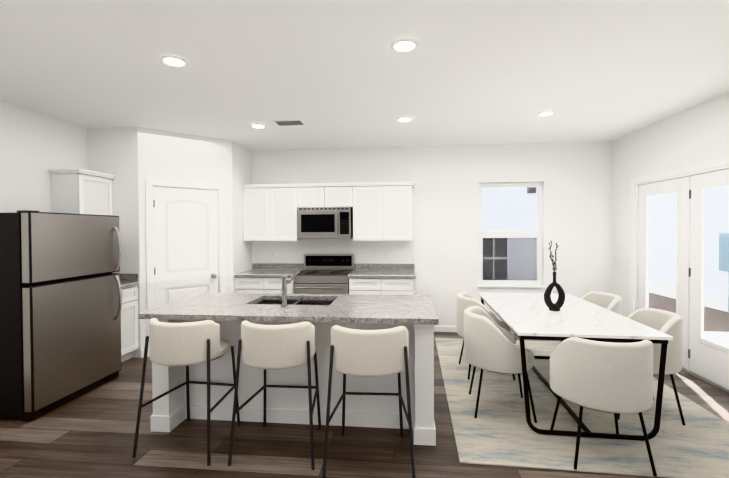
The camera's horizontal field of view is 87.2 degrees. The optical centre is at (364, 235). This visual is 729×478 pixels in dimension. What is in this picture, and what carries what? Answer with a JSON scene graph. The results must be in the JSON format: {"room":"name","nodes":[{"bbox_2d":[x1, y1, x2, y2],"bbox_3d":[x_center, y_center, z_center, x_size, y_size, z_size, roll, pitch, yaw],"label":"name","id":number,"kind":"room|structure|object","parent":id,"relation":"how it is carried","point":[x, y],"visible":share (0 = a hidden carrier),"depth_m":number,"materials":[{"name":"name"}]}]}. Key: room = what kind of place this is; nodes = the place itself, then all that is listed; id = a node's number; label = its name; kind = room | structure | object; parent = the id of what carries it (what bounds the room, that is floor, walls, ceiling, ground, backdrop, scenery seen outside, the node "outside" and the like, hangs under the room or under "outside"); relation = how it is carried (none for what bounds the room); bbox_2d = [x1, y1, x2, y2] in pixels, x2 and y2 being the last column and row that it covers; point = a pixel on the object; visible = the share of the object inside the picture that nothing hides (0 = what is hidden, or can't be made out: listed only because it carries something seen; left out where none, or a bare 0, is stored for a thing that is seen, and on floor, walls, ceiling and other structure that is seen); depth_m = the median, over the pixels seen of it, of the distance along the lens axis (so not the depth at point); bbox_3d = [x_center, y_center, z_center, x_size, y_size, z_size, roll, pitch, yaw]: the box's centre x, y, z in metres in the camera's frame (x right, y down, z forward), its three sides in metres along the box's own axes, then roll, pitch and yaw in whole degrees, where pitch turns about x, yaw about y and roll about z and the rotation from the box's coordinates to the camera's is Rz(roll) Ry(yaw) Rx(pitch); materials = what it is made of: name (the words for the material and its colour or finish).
{"room":"dining room and kitchen","nodes":[
{"label":"dining room and kitchen","id":0,"kind":"room"},
{"bbox_2d":[0,101,87,212],"bbox_3d":[-3.714,0.132,1.443,0.150,2.740,9.310,0,1,6],"label":"wall","id":1,"kind":"structure","parent":0,"point":[35,147],"depth_m":3.91,"materials":[{"name":"white paint"}]},
{"bbox_2d":[48,168,115,215],"bbox_3d":[-3.165,-0.313,4.320,0.362,0.805,0.516,0,1,6],"label":"upper cabinet","id":2,"kind":"object","parent":1,"relation":"attached to","point":[78,191],"visible":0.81,"depth_m":4.12,"materials":[{"name":"white paint"}]},
{"bbox_2d":[87,127,251,357],"bbox_3d":[-2.530,0.074,5.263,1.440,2.740,1.470,0,1,6],"label":"wall","id":3,"kind":"structure","parent":0,"point":[132,159],"depth_m":4.63,"materials":[{"name":"white paint"}]},
{"bbox_2d":[145,179,225,356],"bbox_3d":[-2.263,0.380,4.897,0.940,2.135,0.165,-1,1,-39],"label":"door","id":4,"kind":"structure","parent":3,"relation":"attached to","point":[185,239],"depth_m":4.86,"materials":[{"name":"white paint"}]},
{"bbox_2d":[0,332,728,477],"bbox_3d":[-0.292,1.538,1.193,7.000,0.100,9.460,0,1,6],"label":"floor","id":5,"kind":"structure","parent":0,"point":[90,434],"depth_m":2.67,"materials":[{"name":"brown wood"}]},
{"bbox_2d":[0,210,121,420],"bbox_3d":[-2.929,0.633,3.505,0.875,1.673,0.955,0,1,6],"label":"refrigerator","id":6,"kind":"object","parent":5,"relation":"on","point":[60,310],"visible":1,"depth_m":3.21,"materials":[{"name":"silver metal"}]},
{"bbox_2d":[120,273,138,361],"bbox_3d":[-3.016,0.956,4.333,0.647,1.006,0.496,0,1,6],"label":"base cabinet","id":7,"kind":"object","parent":5,"relation":"on","point":[129,282],"visible":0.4,"depth_m":4.43,"materials":[{"name":"white paint"}]},
{"bbox_2d":[132,318,239,465],"bbox_3d":[-1.229,1.020,2.737,0.565,0.906,0.532,0,1,10],"label":"bar stool","id":8,"kind":"object","parent":5,"relation":"on","point":[187,344],"visible":0.98,"depth_m":2.51,"materials":[{"name":"fabric"}]},
{"bbox_2d":[234,271,299,293],"bbox_3d":[-1.352,0.999,5.578,0.825,0.868,0.626,0,1,6],"label":"base cabinet","id":9,"kind":"object","parent":5,"relation":"on","point":[270,282],"depth_m":5.27,"materials":[{"name":"white paint"}]},
{"bbox_2d":[228,321,320,469],"bbox_3d":[-0.577,1.017,2.666,0.565,0.906,0.532,0,1,5],"label":"bar stool","id":10,"kind":"object","parent":5,"relation":"on","point":[274,347],"visible":1,"depth_m":2.44,"materials":[{"name":"fabric"}]},
{"bbox_2d":[150,319,435,445],"bbox_3d":[-0.515,1.028,3.178,2.114,0.868,0.842,0,1,6],"label":"kitchen island","id":11,"kind":"object","parent":5,"relation":"on","point":[283,405],"depth_m":2.95,"materials":[{"name":"white paint"}]},
{"bbox_2d":[138,293,437,326],"bbox_3d":[-0.524,0.575,3.133,2.144,0.038,0.940,0,1,6],"label":"island countertop","id":12,"kind":"structure","parent":11,"relation":"on","point":[220,307],"depth_m":2.92,"materials":[{"name":"grey stone"}]},
{"bbox_2d":[293,254,353,293],"bbox_3d":[-0.564,0.856,5.460,0.758,1.150,0.687,0,1,6],"label":"range","id":13,"kind":"object","parent":5,"relation":"on","point":[324,273],"visible":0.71,"depth_m":5.21,"materials":[{"name":"silver metal"}]},
{"bbox_2d":[322,325,415,477],"bbox_3d":[0.038,1.016,2.534,0.565,0.906,0.532,0,1,4],"label":"bar stool","id":14,"kind":"object","parent":5,"relation":"on","point":[369,353],"visible":1,"depth_m":2.31,"materials":[{"name":"fabric"}]},
{"bbox_2d":[349,271,413,294],"bbox_3d":[0.252,0.993,5.416,0.863,0.868,0.626,0,1,6],"label":"base cabinet","id":15,"kind":"object","parent":5,"relation":"on","point":[378,279],"depth_m":5.11,"materials":[{"name":"white paint"}]},
{"bbox_2d":[435,338,728,477],"bbox_3d":[1.835,1.436,3.747,2.100,0.012,2.860,0,1,7],"label":"rug","id":16,"kind":"object","parent":5,"relation":"on","point":[498,431],"visible":0.62,"depth_m":2.84,"materials":[{"name":"fabric"}]},
{"bbox_2d":[457,292,514,379],"bbox_3d":[1.251,1.025,4.015,0.552,0.808,0.585,0,1,3],"label":"dining chair","id":17,"kind":"object","parent":16,"relation":"on","point":[465,300],"visible":0.46,"depth_m":3.88,"materials":[{"name":"fabric"}]},
{"bbox_2d":[464,306,536,422],"bbox_3d":[1.119,1.037,3.206,0.552,0.808,0.585,0,1,10],"label":"dining chair","id":18,"kind":"object","parent":16,"relation":"on","point":[490,345],"visible":0.9,"depth_m":2.99,"materials":[{"name":"fabric"}]},
{"bbox_2d":[479,293,672,440],"bbox_3d":[1.736,1.057,3.580,1.020,0.746,1.780,0,1,8],"label":"dining table","id":19,"kind":"object","parent":16,"relation":"on","point":[523,316],"visible":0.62,"depth_m":2.94,"materials":[{"name":"stone"}]},
{"bbox_2d":[544,240,564,310],"bbox_3d":[1.741,0.363,3.505,0.204,0.643,0.100,0,1,-6],"label":"vase","id":20,"kind":"object","parent":19,"relation":"on","point":[552,306],"visible":1,"depth_m":3.49,"materials":[{"name":"black ceramic"}]},
{"bbox_2d":[560,291,621,342],"bbox_3d":[2.358,1.019,4.006,0.552,0.808,0.585,0,1,2],"label":"dining chair","id":21,"kind":"object","parent":16,"relation":"on","point":[610,302],"visible":0.17,"depth_m":4.07,"materials":[{"name":"fabric"}]},
{"bbox_2d":[550,337,656,475],"bbox_3d":[1.560,1.044,2.541,0.585,0.808,0.553,0,1,9],"label":"dining chair","id":22,"kind":"object","parent":16,"relation":"on","point":[611,377],"visible":1,"depth_m":2.31,"materials":[{"name":"fabric"}]},
{"bbox_2d":[612,307,684,424],"bbox_3d":[2.263,1.031,3.158,0.552,0.808,0.585,0,1,12],"label":"dining chair","id":23,"kind":"object","parent":16,"relation":"on","point":[667,323],"visible":0.42,"depth_m":2.91,"materials":[{"name":"fabric"}]},
{"bbox_2d":[0,0,728,150],"bbox_3d":[-0.307,-1.302,1.155,7.000,0.100,9.460,0,1,6],"label":"ceiling","id":24,"kind":"structure","parent":0,"point":[333,74],"depth_m":2.90,"materials":[{"name":"white paint"}]},
{"bbox_2d":[159,55,187,66],"bbox_3d":[-1.379,-1.261,2.771,0.190,0.013,0.190,0,1,6],"label":"recessed light","id":25,"kind":"object","parent":24,"relation":"in","point":[173,60],"visible":0.98,"depth_m":2.76,"materials":[{"name":"white paint"}]},
{"bbox_2d":[250,123,266,127],"bbox_3d":[-1.247,-1.285,4.486,0.190,0.013,0.190,0,1,6],"label":"recessed light","id":26,"kind":"object","parent":24,"relation":"in","point":[255,125],"visible":0.96,"depth_m":4.46,"materials":[{"name":"white paint"}]},
{"bbox_2d":[272,119,305,125],"bbox_3d":[-0.857,-1.286,4.367,0.340,0.011,0.200,0,1,6],"label":"ceiling vent","id":27,"kind":"object","parent":24,"relation":"in","point":[287,122],"visible":0.98,"depth_m":4.33,"materials":[{"name":"white metal"}]},
{"bbox_2d":[390,38,418,52],"bbox_3d":[0.267,-1.267,2.555,0.190,0.013,0.190,0,1,6],"label":"recessed light","id":28,"kind":"object","parent":24,"relation":"in","point":[403,45],"visible":1,"depth_m":2.55,"materials":[{"name":"white paint"}]},
{"bbox_2d":[396,116,412,121],"bbox_3d":[0.448,-1.291,4.245,0.190,0.013,0.190,0,1,6],"label":"recessed light","id":29,"kind":"object","parent":24,"relation":"in","point":[404,119],"visible":0.98,"depth_m":4.23,"materials":[{"name":"white paint"}]},
{"bbox_2d":[536,110,555,115],"bbox_3d":[1.927,-1.296,4.065,0.190,0.013,0.190,0,1,6],"label":"recessed light","id":30,"kind":"object","parent":24,"relation":"in","point":[547,113],"visible":0.98,"depth_m":4.05,"materials":[{"name":"white paint"}]},
{"bbox_2d":[251,141,612,325],"bbox_3d":[0.168,0.052,5.805,7.000,2.740,0.150,0,1,6],"label":"wall","id":31,"kind":"structure","parent":0,"point":[575,178],"depth_m":5.60,"materials":[{"name":"white paint"}]},
{"bbox_2d":[242,186,301,240],"bbox_3d":[-1.355,-0.329,5.710,0.804,0.779,0.327,0,1,6],"label":"upper cabinet","id":32,"kind":"object","parent":31,"relation":"attached to","point":[269,212],"depth_m":5.55,"materials":[{"name":"white paint"}]},
{"bbox_2d":[271,251,275,257],"bbox_3d":[-1.401,0.289,5.885,0.070,0.114,0.008,0,1,6],"label":"electrical outlet","id":33,"kind":"object","parent":31,"relation":"attached to","point":[273,254],"visible":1,"depth_m":5.88,"materials":[{"name":"white plastic"}]},
{"bbox_2d":[298,183,353,207],"bbox_3d":[-0.554,-0.565,5.626,0.808,0.313,0.327,0,1,6],"label":"upper cabinet","id":34,"kind":"object","parent":31,"relation":"attached to","point":[336,194],"depth_m":5.46,"materials":[{"name":"white paint"}]},
{"bbox_2d":[297,207,352,238],"bbox_3d":[-0.559,-0.182,5.574,0.762,0.442,0.441,0,1,6],"label":"microwave","id":35,"kind":"object","parent":34,"relation":"attached to","point":[324,222],"visible":1,"depth_m":5.40,"materials":[{"name":"silver metal"}]},
{"bbox_2d":[350,182,413,240],"bbox_3d":[0.267,-0.335,5.546,0.840,0.779,0.327,0,1,6],"label":"upper cabinet","id":36,"kind":"object","parent":31,"relation":"attached to","point":[382,211],"depth_m":5.39,"materials":[{"name":"white paint"}]},
{"bbox_2d":[383,251,387,257],"bbox_3d":[0.310,0.283,5.712,0.070,0.114,0.008,0,1,6],"label":"electrical outlet","id":37,"kind":"object","parent":31,"relation":"attached to","point":[385,254],"visible":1,"depth_m":5.71,"materials":[{"name":"white plastic"}]},
{"bbox_2d":[434,326,513,332],"bbox_3d":[2.127,1.373,5.545,2.760,0.085,0.013,0,1,6],"label":"baseboard","id":38,"kind":"structure","parent":31,"relation":"attached to","point":[445,329],"depth_m":5.63,"materials":[{"name":"white paint"}]},
{"bbox_2d":[478,182,545,287],"bbox_3d":[2.126,-0.011,5.581,0.952,1.523,0.160,0,1,6],"label":"window","id":39,"kind":"structure","parent":31,"relation":"in","point":[512,258],"depth_m":5.64,"materials":[{"name":"white plastic"}]},
{"bbox_2d":[612,92,728,316],"bbox_3d":[3.101,0.106,0.755,0.150,2.740,9.310,0,1,6],"label":"wall","id":40,"kind":"structure","parent":0,"point":[698,133],"depth_m":4.46,"materials":[{"name":"white paint"}]},
{"bbox_2d":[630,156,728,393],"bbox_3d":[3.402,0.354,3.980,0.140,2.152,1.924,0,1,6],"label":"french door","id":41,"kind":"structure","parent":40,"relation":"attached to","point":[705,360],"depth_m":3.98,"materials":[{"name":"white paint"}]},
{"label":"outside","id":42,"kind":"structure","parent":0,"visible":0},
{"bbox_2d":[648,292,728,331],"bbox_3d":[5.395,1.461,4.257,50.000,0.030,50.000,0,1,6],"label":"ground","id":43,"kind":"structure","parent":42,"point":[711,318],"depth_m":6.98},
{"bbox_2d":[482,187,535,229],"bbox_3d":[-1.219,-1.350,9.041,11.900,5.530,0.330,0,1,6],"label":"neighbor north","id":44,"kind":"object","parent":43,"relation":"on","point":[493,209],"depth_m":8.47,"materials":[{"name":"white"}]},
{"bbox_2d":[527,187,535,192],"bbox_3d":[3.667,-1.006,8.344,0.200,0.150,0.135,0,1,6],"label":"lamp","id":45,"kind":"object","parent":44,"relation":"attached to","point":[530,189],"depth_m":8.28,"materials":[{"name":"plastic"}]},
{"bbox_2d":[649,186,728,311],"bbox_3d":[6.510,-2.073,4.095,0.320,7.030,22.000,0,1,6],"label":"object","id":46,"kind":"object","parent":43,"relation":"on","point":[668,211],"depth_m":8.37,"materials":[{"name":"white"}]},
{"bbox_2d":[719,233,728,310],"bbox_3d":[6.601,0.663,6.949,0.125,1.420,0.260,0,1,6],"label":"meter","id":47,"kind":"object","parent":46,"relation":"attached to","point":[723,247],"depth_m":6.94,"materials":[{"name":"blue"}]},
{"bbox_2d":[704,331,728,346],"bbox_3d":[4.367,1.442,4.009,1.695,0.025,3.300,0,1,6],"label":"patio","id":48,"kind":"structure","parent":43,"relation":"on","point":[718,339],"depth_m":5.29,"materials":[{"name":"grey concrete"}]}
]}

